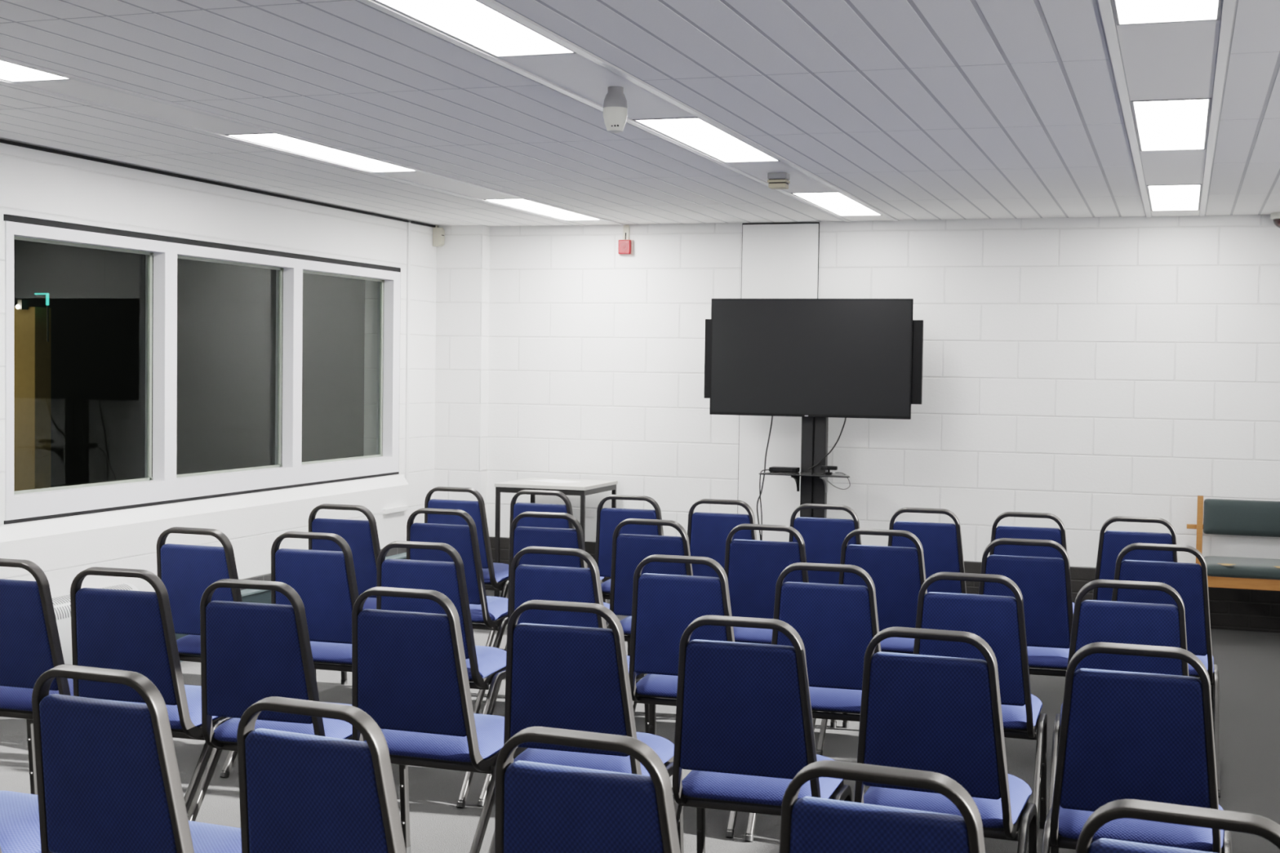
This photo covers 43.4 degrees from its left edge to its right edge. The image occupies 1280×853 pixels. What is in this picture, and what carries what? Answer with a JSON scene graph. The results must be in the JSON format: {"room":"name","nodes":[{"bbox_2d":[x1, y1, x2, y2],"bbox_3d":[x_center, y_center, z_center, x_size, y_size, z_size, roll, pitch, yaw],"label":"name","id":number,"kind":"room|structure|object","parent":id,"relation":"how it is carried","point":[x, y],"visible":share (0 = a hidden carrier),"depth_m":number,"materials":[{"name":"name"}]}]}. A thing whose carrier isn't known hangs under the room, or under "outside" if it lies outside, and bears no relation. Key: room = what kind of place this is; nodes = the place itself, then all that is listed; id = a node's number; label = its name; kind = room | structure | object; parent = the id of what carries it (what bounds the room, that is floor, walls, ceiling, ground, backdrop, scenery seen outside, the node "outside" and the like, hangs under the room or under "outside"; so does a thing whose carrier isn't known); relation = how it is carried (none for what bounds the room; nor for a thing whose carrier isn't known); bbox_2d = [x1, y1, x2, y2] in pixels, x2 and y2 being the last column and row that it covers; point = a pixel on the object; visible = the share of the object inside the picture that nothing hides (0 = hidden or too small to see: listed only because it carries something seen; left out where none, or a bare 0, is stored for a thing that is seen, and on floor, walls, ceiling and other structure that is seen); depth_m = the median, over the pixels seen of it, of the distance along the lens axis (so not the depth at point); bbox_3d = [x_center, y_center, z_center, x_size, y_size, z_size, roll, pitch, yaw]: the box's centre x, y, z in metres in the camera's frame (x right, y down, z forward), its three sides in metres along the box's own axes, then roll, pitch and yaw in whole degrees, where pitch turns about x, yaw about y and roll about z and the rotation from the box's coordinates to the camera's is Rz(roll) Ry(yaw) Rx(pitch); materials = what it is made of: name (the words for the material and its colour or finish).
{"room":"lecture room","nodes":[
{"label":"lecture room","id":0,"kind":"room"},
{"bbox_2d":[0,138,436,524],"bbox_3d":[-3.596,-0.070,4.635,0.250,2.655,13.390,2,2,19],"label":"wall","id":1,"kind":"structure","parent":0,"point":[36,184],"depth_m":8.68,"materials":[{"name":"white paint"}]},
{"bbox_2d":[3,213,400,524],"bbox_3d":[-2.178,-0.299,8.607,0.116,1.323,3.663,2,2,19],"label":"window","id":2,"kind":"structure","parent":1,"relation":"in","point":[161,485],"depth_m":8.05,"materials":[{"name":"white wood"}]},
{"bbox_2d":[0,473,408,597],"bbox_3d":[-3.521,0.723,4.451,0.050,0.450,12.540,2,2,19],"label":"ledge","id":3,"kind":"object","parent":1,"relation":"attached to","point":[63,548],"visible":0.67,"depth_m":8.10,"materials":[{"name":"white paint"}]},
{"bbox_2d":[382,505,407,514],"bbox_3d":[-1.550,0.528,10.189,0.022,0.030,0.300,2,2,19],"label":"cable trunking","id":4,"kind":"object","parent":3,"relation":"attached to","point":[395,509],"visible":1,"depth_m":10.16,"materials":[{"name":"white paint"}]},
{"bbox_2d":[0,138,438,227],"bbox_3d":[-3.435,-1.136,4.615,0.012,0.014,13.020,2,2,19],"label":"gap","id":5,"kind":"structure","parent":1,"relation":"attached to","point":[4,141],"depth_m":8.11,"materials":[{"name":"black"}]},
{"bbox_2d":[240,547,406,590],"bbox_3d":[-3.303,1.103,4.643,0.360,0.318,13.020,2,2,19],"label":"baseboard","id":6,"kind":"structure","parent":1,"relation":"attached to","point":[393,551],"depth_m":8.81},
{"bbox_2d":[404,219,410,483],"bbox_3d":[-1.504,-0.482,10.415,0.012,1.705,0.030,2,2,19],"label":"strip","id":7,"kind":"object","parent":1,"relation":"attached to","point":[408,237],"visible":1,"depth_m":10.41,"materials":[{"name":"white paint"}]},
{"bbox_2d":[434,225,489,514],"bbox_3d":[-1.200,-0.301,10.825,0.336,2.087,0.120,2,2,19],"label":"wall","id":8,"kind":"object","parent":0,"point":[463,262],"visible":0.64,"depth_m":10.76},
{"bbox_2d":[432,225,444,246],"bbox_3d":[-1.344,-1.275,10.743,0.062,0.141,0.058,2,2,19],"label":"sensor","id":9,"kind":"object","parent":8,"relation":"attached to","point":[438,233],"visible":1,"depth_m":10.72,"materials":[{"name":"beige plastic"}]},
{"bbox_2d":[0,0,1279,226],"bbox_3d":[0.256,-1.148,3.434,7.760,0.200,13.140,2,2,19],"label":"ceiling","id":10,"kind":"structure","parent":0,"point":[913,109],"depth_m":5.62,"materials":[{"name":"metal"}]},
{"bbox_2d":[0,60,69,82],"bbox_3d":[-2.188,-1.131,4.736,0.238,0.004,1.281,2,2,19],"label":"recessed light","id":11,"kind":"object","parent":10,"relation":"in","point":[9,72],"visible":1,"depth_m":5.24,"materials":[{"name":"grey plastic"}]},
{"bbox_2d":[0,55,625,226],"bbox_3d":[-2.334,-1.115,4.301,0.304,0.007,13.128,2,2,19],"label":"channel","id":12,"kind":"object","parent":10,"relation":"attached to","point":[75,88],"visible":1,"depth_m":6.22,"materials":[{"name":"white metal"}]},
{"bbox_2d":[224,132,416,172],"bbox_3d":[-1.379,-1.209,7.137,0.238,0.004,1.281,2,2,19],"label":"recessed light","id":13,"kind":"object","parent":10,"relation":"in","point":[272,140],"visible":1,"depth_m":7.06,"materials":[{"name":"grey plastic"}]},
{"bbox_2d":[373,0,576,57],"bbox_3d":[-0.510,-1.086,4.172,0.258,0.004,1.281,2,2,19],"label":"recessed light","id":14,"kind":"object","parent":10,"relation":"in","point":[474,23],"visible":1,"depth_m":4.39,"materials":[{"name":"grey plastic"}]},
{"bbox_2d":[483,198,598,220],"bbox_3d":[-0.558,-1.288,9.571,0.238,0.004,1.281,2,2,19],"label":"recessed light","id":15,"kind":"object","parent":10,"relation":"in","point":[519,203],"visible":0.99,"depth_m":9.52,"materials":[{"name":"grey plastic"}]},
{"bbox_2d":[603,85,627,133],"bbox_3d":[-0.082,-1.049,5.325,0.081,0.149,0.081,2,2,19],"label":"ceiling sensor","id":16,"kind":"object","parent":10,"relation":"attached to","point":[615,104],"visible":1,"depth_m":5.30,"materials":[{"name":"grey plastic"}]},
{"bbox_2d":[358,0,898,222],"bbox_3d":[-0.657,-1.070,3.738,0.324,0.007,13.128,2,2,19],"label":"channel","id":17,"kind":"object","parent":10,"relation":"attached to","point":[583,76],"visible":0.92,"depth_m":5.39,"materials":[{"name":"white metal"}]},
{"bbox_2d":[632,116,779,162],"bbox_3d":[0.299,-1.164,6.573,0.258,0.004,1.281,2,2,19],"label":"recessed light","id":18,"kind":"object","parent":10,"relation":"in","point":[695,132],"visible":1,"depth_m":6.48,"materials":[{"name":"grey plastic"}]},
{"bbox_2d":[767,172,790,189],"bbox_3d":[0.656,-1.162,7.606,0.092,0.072,0.080,2,2,19],"label":"detector","id":19,"kind":"object","parent":10,"relation":"attached to","point":[777,180],"visible":1,"depth_m":7.57,"materials":[{"name":"grey plastic"}]},
{"bbox_2d":[791,191,882,216],"bbox_3d":[1.119,-1.243,9.008,0.258,0.004,1.281,2,2,19],"label":"recessed light","id":20,"kind":"object","parent":10,"relation":"in","point":[836,202],"visible":1,"depth_m":8.95,"materials":[{"name":"grey plastic"}]},
{"bbox_2d":[1097,0,1235,217],"bbox_3d":[1.031,-1.024,3.171,0.321,0.007,13.128,2,2,19],"label":"channel","id":21,"kind":"object","parent":10,"relation":"attached to","point":[1176,60],"visible":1,"depth_m":4.95,"materials":[{"name":"white metal"}]},
{"bbox_2d":[1112,0,1221,25],"bbox_3d":[1.178,-1.040,3.605,0.255,0.004,1.281,2,2,19],"label":"recessed light","id":22,"kind":"object","parent":10,"relation":"in","point":[1130,11],"visible":1,"depth_m":4.08,"materials":[{"name":"grey plastic"}]},
{"bbox_2d":[1131,97,1211,151],"bbox_3d":[1.987,-1.118,6.006,0.255,0.004,1.281,2,2,19],"label":"recessed light","id":23,"kind":"object","parent":10,"relation":"in","point":[1171,124],"visible":1,"depth_m":5.91,"materials":[{"name":"grey plastic"}]},
{"bbox_2d":[1146,184,1201,210],"bbox_3d":[2.807,-1.197,8.440,0.255,0.004,1.281,2,2,19],"label":"recessed light","id":24,"kind":"object","parent":10,"relation":"in","point":[1164,197],"visible":1,"depth_m":8.38,"materials":[{"name":"grey plastic"}]},
{"bbox_2d":[1270,211,1279,227],"bbox_3d":[3.660,-1.166,9.117,0.160,0.091,0.160,2,2,19],"label":"dome camera","id":25,"kind":"object","parent":10,"relation":"attached to","point":[1275,216],"visible":1,"depth_m":9.09,"materials":[{"name":"white plastic"}]},
{"bbox_2d":[0,584,1279,852],"bbox_3d":[0.219,1.415,3.530,8.260,0.120,13.640,2,2,19],"label":"floor","id":26,"kind":"structure","parent":0,"point":[1248,662],"depth_m":5.98,"materials":[{"name":"grey carpet"}]},
{"bbox_2d":[0,791,40,852],"bbox_3d":[-1.505,0.896,3.573,0.437,0.878,0.582,2,2,22],"label":"chair","id":27,"kind":"object","parent":26,"relation":"on","point":[20,828],"visible":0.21,"depth_m":3.57,"materials":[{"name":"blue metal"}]},
{"bbox_2d":[0,558,73,795],"bbox_3d":[-1.894,0.835,5.059,0.437,0.878,0.582,1,2,17],"label":"chair","id":28,"kind":"object","parent":26,"relation":"on","point":[30,646],"visible":0.5,"depth_m":4.89,"materials":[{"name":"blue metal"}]},
{"bbox_2d":[52,582,138,665],"bbox_3d":[-2.654,0.979,6.785,0.108,0.426,1.700,2,2,19],"label":"heater","id":29,"kind":"object","parent":26,"relation":"on","point":[61,604],"visible":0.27,"depth_m":7.07,"materials":[{"name":"white metal"}]},
{"bbox_2d":[52,583,132,619],"bbox_3d":[-2.513,0.794,7.181,0.080,0.082,0.772,2,2,19],"label":"grille","id":30,"kind":"object","parent":29,"relation":"attached to","point":[61,604],"depth_m":7.08,"materials":[{"name":"white metal"}]},
{"bbox_2d":[31,664,241,852],"bbox_3d":[-1.016,0.911,3.348,0.437,0.878,0.582,2,2,22],"label":"chair","id":31,"kind":"object","parent":26,"relation":"on","point":[108,779],"visible":0.94,"depth_m":3.19,"materials":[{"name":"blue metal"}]},
{"bbox_2d":[70,567,232,813],"bbox_3d":[-1.484,0.848,4.872,0.437,0.878,0.582,1,2,16],"label":"chair","id":32,"kind":"object","parent":26,"relation":"on","point":[126,630],"visible":0.5,"depth_m":4.71,"materials":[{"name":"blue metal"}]},
{"bbox_2d":[155,526,242,777],"bbox_3d":[-1.574,0.803,6.029,0.437,0.878,0.582,2,2,20],"label":"chair","id":33,"kind":"object","parent":26,"relation":"on","point":[185,571],"visible":0.37,"depth_m":5.87,"materials":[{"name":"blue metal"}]},
{"bbox_2d":[186,578,364,822],"bbox_3d":[-1.042,0.862,4.655,0.437,0.878,0.582,1,2,16],"label":"chair","id":34,"kind":"object","parent":26,"relation":"on","point":[251,652],"visible":0.54,"depth_m":4.50,"materials":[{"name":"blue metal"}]},
{"bbox_2d":[175,552,406,662],"bbox_3d":[-1.912,0.987,9.019,0.092,0.264,2.805,2,2,19],"label":"pipe boxing","id":35,"kind":"object","parent":26,"relation":"on","point":[255,596],"visible":0.18,"depth_m":8.55,"materials":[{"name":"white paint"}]},
{"bbox_2d":[271,531,359,679],"bbox_3d":[-1.136,0.813,5.938,0.437,0.878,0.582,1,2,17],"label":"chair","id":36,"kind":"object","parent":26,"relation":"on","point":[325,582],"visible":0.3,"depth_m":5.78,"materials":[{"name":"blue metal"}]},
{"bbox_2d":[236,696,406,852],"bbox_3d":[-0.530,0.929,3.064,0.437,0.878,0.582,2,2,25],"label":"chair","id":37,"kind":"object","parent":26,"relation":"on","point":[299,793],"visible":1,"depth_m":2.90,"materials":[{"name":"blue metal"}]},
{"bbox_2d":[308,503,380,684],"bbox_3d":[-1.237,0.768,7.082,0.437,0.878,0.582,2,2,18],"label":"chair","id":38,"kind":"object","parent":26,"relation":"on","point":[362,536],"visible":0.26,"depth_m":6.90,"materials":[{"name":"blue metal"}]},
{"bbox_2d":[351,586,528,852],"bbox_3d":[-0.590,0.873,4.535,0.437,0.878,0.582,2,2,19],"label":"chair","id":39,"kind":"object","parent":26,"relation":"on","point":[410,673],"visible":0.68,"depth_m":4.39,"materials":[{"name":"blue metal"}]},
{"bbox_2d":[376,541,516,808],"bbox_3d":[-0.712,0.829,5.679,0.437,0.878,0.582,1,2,17],"label":"chair","id":40,"kind":"object","parent":26,"relation":"on","point":[486,665],"visible":0.54,"depth_m":5.51,"materials":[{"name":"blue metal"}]},
{"bbox_2d":[406,507,508,714],"bbox_3d":[-0.789,0.780,6.938,0.437,0.878,0.582,2,2,19],"label":"chair","id":41,"kind":"object","parent":26,"relation":"on","point":[492,611],"visible":0.5,"depth_m":6.77,"materials":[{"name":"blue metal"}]},
{"bbox_2d":[424,486,508,646],"bbox_3d":[-0.876,0.734,8.141,0.437,0.878,0.582,2,2,18],"label":"chair","id":42,"kind":"object","parent":26,"relation":"on","point":[495,575],"visible":0.41,"depth_m":7.97,"materials":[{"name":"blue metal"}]},
{"bbox_2d":[498,489,607,648],"bbox_3d":[-0.439,0.745,8.017,0.437,0.878,0.582,2,2,18],"label":"chair","id":43,"kind":"object","parent":26,"relation":"on","point":[516,508],"visible":0.12,"depth_m":7.84,"materials":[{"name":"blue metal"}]},
{"bbox_2d":[489,511,620,715],"bbox_3d":[-0.348,0.790,6.852,0.437,0.878,0.582,1,2,17],"label":"chair","id":44,"kind":"object","parent":26,"relation":"on","point":[521,537],"visible":0.23,"depth_m":6.68,"materials":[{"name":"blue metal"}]},
{"bbox_2d":[494,477,617,596],"bbox_3d":[-0.535,0.723,10.291,0.606,0.736,0.610,2,2,19],"label":"side table","id":45,"kind":"object","parent":26,"relation":"on","point":[585,487],"visible":0.52,"depth_m":10.09,"materials":[{"name":"laminate"}]},
{"bbox_2d":[528,479,580,483],"bbox_3d":[-0.548,0.351,10.331,0.210,0.001,0.297,-1,3,-43],"label":"paper sheet","id":46,"kind":"object","parent":45,"relation":"on","point":[554,481],"visible":1,"depth_m":10.34,"materials":[{"name":"white paper"}]},
{"bbox_2d":[477,546,648,806],"bbox_3d":[-0.237,0.840,5.566,0.437,0.878,0.582,2,2,20],"label":"chair","id":47,"kind":"object","parent":26,"relation":"on","point":[527,582],"visible":0.21,"depth_m":5.39,"materials":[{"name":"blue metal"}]},
{"bbox_2d":[488,600,684,852],"bbox_3d":[-0.152,0.887,4.335,0.437,0.878,0.582,1,2,17],"label":"chair","id":48,"kind":"object","parent":26,"relation":"on","point":[559,677],"visible":0.56,"depth_m":4.18,"materials":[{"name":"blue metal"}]},
{"bbox_2d":[494,726,680,852],"bbox_3d":[-0.040,0.944,2.857,0.437,0.878,0.582,2,2,23],"label":"chair","id":49,"kind":"object","parent":26,"relation":"on","point":[540,807],"visible":1,"depth_m":2.68,"materials":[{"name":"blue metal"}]},
{"bbox_2d":[595,494,663,599],"bbox_3d":[-0.009,0.759,7.796,0.437,0.878,0.582,2,2,18],"label":"chair","id":50,"kind":"object","parent":26,"relation":"on","point":[607,518],"visible":0.36,"depth_m":7.64,"materials":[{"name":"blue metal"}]},
{"bbox_2d":[608,518,693,656],"bbox_3d":[0.086,0.805,6.614,0.437,0.878,0.582,2,2,18],"label":"chair","id":51,"kind":"object","parent":26,"relation":"on","point":[628,550],"visible":0.35,"depth_m":6.46,"materials":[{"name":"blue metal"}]},
{"bbox_2d":[628,554,737,837],"bbox_3d":[0.174,0.852,5.386,0.437,0.878,0.582,1,2,17],"label":"chair","id":52,"kind":"object","parent":26,"relation":"on","point":[664,606],"visible":0.5,"depth_m":5.24,"materials":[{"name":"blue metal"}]},
{"bbox_2d":[687,498,757,577],"bbox_3d":[0.421,0.772,7.632,0.437,0.878,0.582,2,2,17],"label":"chair","id":53,"kind":"object","parent":26,"relation":"on","point":[708,533],"visible":0.21,"depth_m":7.48,"materials":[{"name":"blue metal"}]},
{"bbox_2d":[672,615,852,852],"bbox_3d":[0.294,0.901,4.120,0.437,0.878,0.582,2,2,18],"label":"chair","id":54,"kind":"object","parent":26,"relation":"on","point":[744,730],"visible":0.84,"depth_m":3.98,"materials":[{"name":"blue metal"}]},
{"bbox_2d":[724,524,836,730],"bbox_3d":[0.534,0.817,6.464,0.437,0.878,0.582,2,2,18],"label":"chair","id":55,"kind":"object","parent":26,"relation":"on","point":[753,569],"visible":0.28,"depth_m":6.32,"materials":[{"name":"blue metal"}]},
{"bbox_2d":[758,417,849,518],"bbox_3d":[1.047,0.271,9.804,0.840,1.720,0.465,2,2,19],"label":"stand","id":56,"kind":"object","parent":26,"relation":"on","point":[814,446],"visible":0.27,"depth_m":9.84,"materials":[{"name":"black metal"}]},
{"bbox_2d":[759,469,768,540],"bbox_3d":[0.737,0.695,9.901,0.072,0.876,0.204,-1,3,-43],"label":"cable","id":57,"kind":"object","parent":56,"relation":"hanging from","point":[763,469],"visible":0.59,"depth_m":9.91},
{"bbox_2d":[768,466,799,473],"bbox_3d":[0.879,0.264,9.799,0.170,0.030,0.102,2,2,19],"label":"box","id":58,"kind":"object","parent":56,"relation":"on","point":[786,469],"visible":1,"depth_m":9.76,"materials":[{"name":"black plastic"}]},
{"bbox_2d":[758,471,849,477],"bbox_3d":[1.016,0.288,9.713,0.555,0.008,0.270,2,2,19],"label":"shelf","id":59,"kind":"object","parent":56,"relation":"attached to","point":[803,474],"depth_m":9.66,"materials":[{"name":"black metal"}]},
{"bbox_2d":[703,298,924,419],"bbox_3d":[1.038,-0.416,9.744,1.342,0.716,0.052,2,2,19],"label":"television","id":60,"kind":"object","parent":56,"relation":"attached to","point":[800,357],"visible":1,"depth_m":9.71,"materials":[{"name":"black plastic"}]},
{"bbox_2d":[756,416,773,540],"bbox_3d":[0.806,0.516,9.936,0.187,1.226,0.088,2,3,37],"label":"power cable","id":61,"kind":"object","parent":60,"relation":"hanging from","point":[771,416],"visible":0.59,"depth_m":9.91,"materials":[{"name":"black rubber"}]},
{"bbox_2d":[808,417,846,469],"bbox_3d":[1.142,0.090,9.773,0.236,0.354,0.024,2,2,22],"label":"cable","id":62,"kind":"object","parent":60,"relation":"hanging from","point":[835,444],"visible":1,"depth_m":9.75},
{"bbox_2d":[820,465,837,474],"bbox_3d":[1.136,0.262,9.670,0.100,0.050,0.042,2,2,19],"label":"webcam","id":63,"kind":"object","parent":56,"relation":"on","point":[828,468],"visible":1,"depth_m":9.66,"materials":[{"name":"black plastic"}]},
{"bbox_2d":[826,472,850,489],"bbox_3d":[1.175,0.325,9.701,0.068,0.105,0.200,-1,3,-38],"label":"cable","id":64,"kind":"object","parent":56,"relation":"hanging from","point":[840,473],"visible":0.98,"depth_m":9.65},
{"bbox_2d":[745,562,880,842],"bbox_3d":[0.621,0.865,5.230,0.437,0.878,0.582,1,2,16],"label":"chair","id":65,"kind":"object","parent":26,"relation":"on","point":[836,624],"visible":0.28,"depth_m":5.07,"materials":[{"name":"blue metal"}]},
{"bbox_2d":[788,503,861,584],"bbox_3d":[0.880,0.785,7.449,0.437,0.878,0.582,2,2,18],"label":"chair","id":66,"kind":"object","parent":26,"relation":"on","point":[823,538],"visible":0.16,"depth_m":7.29,"materials":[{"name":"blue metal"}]},
{"bbox_2d":[816,528,927,755],"bbox_3d":[0.974,0.828,6.337,0.437,0.878,0.582,2,2,18],"label":"chair","id":67,"kind":"object","parent":26,"relation":"on","point":[898,574],"visible":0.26,"depth_m":6.17,"materials":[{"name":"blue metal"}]},
{"bbox_2d":[779,760,985,852],"bbox_3d":[0.431,0.959,2.650,0.437,0.878,0.582,2,2,24],"label":"chair","id":68,"kind":"object","parent":26,"relation":"on","point":[808,824],"visible":1,"depth_m":2.48,"materials":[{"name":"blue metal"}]},
{"bbox_2d":[887,506,966,594],"bbox_3d":[1.312,0.796,7.327,0.437,0.878,0.582,2,2,18],"label":"chair","id":69,"kind":"object","parent":26,"relation":"on","point":[941,543],"visible":0.23,"depth_m":7.15,"materials":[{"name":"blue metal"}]},
{"bbox_2d":[854,626,1037,852],"bbox_3d":[0.739,0.913,3.975,0.437,0.878,0.582,2,2,21],"label":"chair","id":70,"kind":"object","parent":26,"relation":"on","point":[943,715],"visible":0.84,"depth_m":3.83,"materials":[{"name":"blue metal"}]},
{"bbox_2d":[913,572,1047,831],"bbox_3d":[1.045,0.878,5.039,0.437,0.878,0.582,2,2,18],"label":"chair","id":71,"kind":"object","parent":26,"relation":"on","point":[998,620],"visible":0.64,"depth_m":4.87,"materials":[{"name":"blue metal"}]},
{"bbox_2d":[978,537,1073,676],"bbox_3d":[1.452,0.846,6.062,0.437,0.878,0.582,1,2,16],"label":"chair","id":72,"kind":"object","parent":26,"relation":"on","point":[1044,584],"visible":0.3,"depth_m":5.90,"materials":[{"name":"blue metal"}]},
{"bbox_2d":[989,511,1074,610],"bbox_3d":[1.741,0.808,7.186,0.437,0.878,0.582,2,2,18],"label":"chair","id":73,"kind":"object","parent":26,"relation":"on","point":[1056,535],"visible":0.3,"depth_m":7.01,"materials":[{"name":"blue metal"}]},
{"bbox_2d":[1048,579,1188,813],"bbox_3d":[1.486,0.889,4.918,0.437,0.878,0.582,1,2,17],"label":"chair","id":74,"kind":"object","parent":26,"relation":"on","point":[1093,621],"visible":0.37,"depth_m":4.75,"materials":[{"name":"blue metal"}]},
{"bbox_2d":[1092,515,1177,601],"bbox_3d":[2.171,0.819,7.037,0.437,0.878,0.582,2,2,18],"label":"chair","id":75,"kind":"object","parent":26,"relation":"on","point":[1111,543],"visible":0.23,"depth_m":6.87,"materials":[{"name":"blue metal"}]},
{"bbox_2d":[1040,642,1231,852],"bbox_3d":[1.173,0.926,3.800,0.437,0.878,0.582,2,2,20],"label":"chair","id":76,"kind":"object","parent":26,"relation":"on","point":[1143,736],"visible":0.9,"depth_m":3.65,"materials":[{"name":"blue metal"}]},
{"bbox_2d":[1111,542,1220,797],"bbox_3d":[1.921,0.856,5.957,0.437,0.878,0.582,2,2,18],"label":"chair","id":77,"kind":"object","parent":26,"relation":"on","point":[1189,580],"visible":0.48,"depth_m":5.78,"materials":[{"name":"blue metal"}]},
{"bbox_2d":[1075,799,1279,852],"bbox_3d":[0.842,0.972,2.442,0.437,0.878,0.582,2,2,25],"label":"chair","id":78,"kind":"object","parent":26,"relation":"on","point":[1267,828],"visible":1,"depth_m":2.28,"materials":[{"name":"grey metal"}]},
{"bbox_2d":[1186,495,1279,591],"bbox_3d":[3.838,0.817,8.874,1.565,0.780,0.560,2,2,19],"label":"bench","id":79,"kind":"object","parent":26,"relation":"on","point":[1246,517],"visible":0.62,"depth_m":9.17,"materials":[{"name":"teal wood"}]},
{"bbox_2d":[1203,498,1279,537],"bbox_3d":[3.944,0.538,9.081,1.438,0.205,0.068,2,2,19],"label":"cushion","id":80,"kind":"object","parent":79,"relation":"on","point":[1246,517],"depth_m":9.22,"materials":[{"name":"teal fabric"}]},
{"bbox_2d":[1204,555,1279,580],"bbox_3d":[3.853,0.799,8.831,1.438,0.069,0.490,2,2,19],"label":"seat cushion","id":81,"kind":"object","parent":79,"relation":"on","point":[1218,567],"depth_m":8.80,"materials":[{"name":"teal fabric"}]},
{"bbox_2d":[486,214,1279,568],"bbox_3d":[2.376,-0.178,9.820,8.260,2.655,0.250,2,2,19],"label":"wall","id":82,"kind":"structure","parent":0,"point":[1086,372],"depth_m":9.81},
{"bbox_2d":[617,224,633,255],"bbox_3d":[-0.095,-1.214,10.456,0.098,0.195,0.057,2,2,19],"label":"fire alarm sounder","id":83,"kind":"object","parent":82,"relation":"attached to","point":[625,246],"visible":1,"depth_m":10.45,"materials":[{"name":"red plastic"}]},
{"bbox_2d":[737,223,818,542],"bbox_3d":[0.872,-0.241,10.186,0.490,2.074,0.012,2,2,19],"label":"panel","id":84,"kind":"object","parent":82,"relation":"attached to","point":[780,261],"visible":0.36,"depth_m":10.19,"materials":[{"name":"white paint"}]},
{"bbox_2d":[737,222,819,513],"bbox_3d":[0.872,-0.245,10.186,0.498,2.083,0.012,2,2,19],"label":"gap","id":85,"kind":"structure","parent":82,"relation":"attached to","point":[794,222],"depth_m":10.16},
{"bbox_2d":[488,536,1279,633],"bbox_3d":[2.477,0.998,9.681,7.420,0.318,0.022,2,2,19],"label":"baseboard","id":86,"kind":"structure","parent":82,"relation":"attached to","point":[1230,609],"depth_m":9.35,"materials":[{"name":"rubber"}]},
{"label":"outside","id":87,"kind":"structure","parent":0,"visible":0},
{"bbox_2d":[13,306,51,491],"bbox_3d":[-6.027,-0.019,13.748,2.222,2.000,0.200,2,2,19],"label":"wall","id":88,"kind":"structure","parent":87,"point":[32,351],"depth_m":13.34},
{"bbox_2d":[34,293,48,342],"bbox_3d":[-4.932,-0.899,13.256,0.127,0.398,0.020,2,2,19],"label":"lit sign","id":89,"kind":"object","parent":88,"relation":"attached to","point":[46,294],"visible":1,"depth_m":13.24,"materials":[{"name":"teal plastic"}]},
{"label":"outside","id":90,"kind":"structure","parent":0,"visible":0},
{"bbox_2d":[13,239,364,487],"bbox_3d":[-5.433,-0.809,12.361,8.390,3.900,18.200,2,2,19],"label":"window glass","id":91,"kind":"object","parent":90,"point":[226,313],"depth_m":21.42,"materials":[{"name":"glass"}]},
{"bbox_2d":[15,299,28,309],"bbox_3d":[-5.092,-1.004,13.234,0.040,0.080,0.118,2,2,19],"label":"lamp","id":92,"kind":"object","parent":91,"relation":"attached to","point":[22,304],"visible":1,"depth_m":13.23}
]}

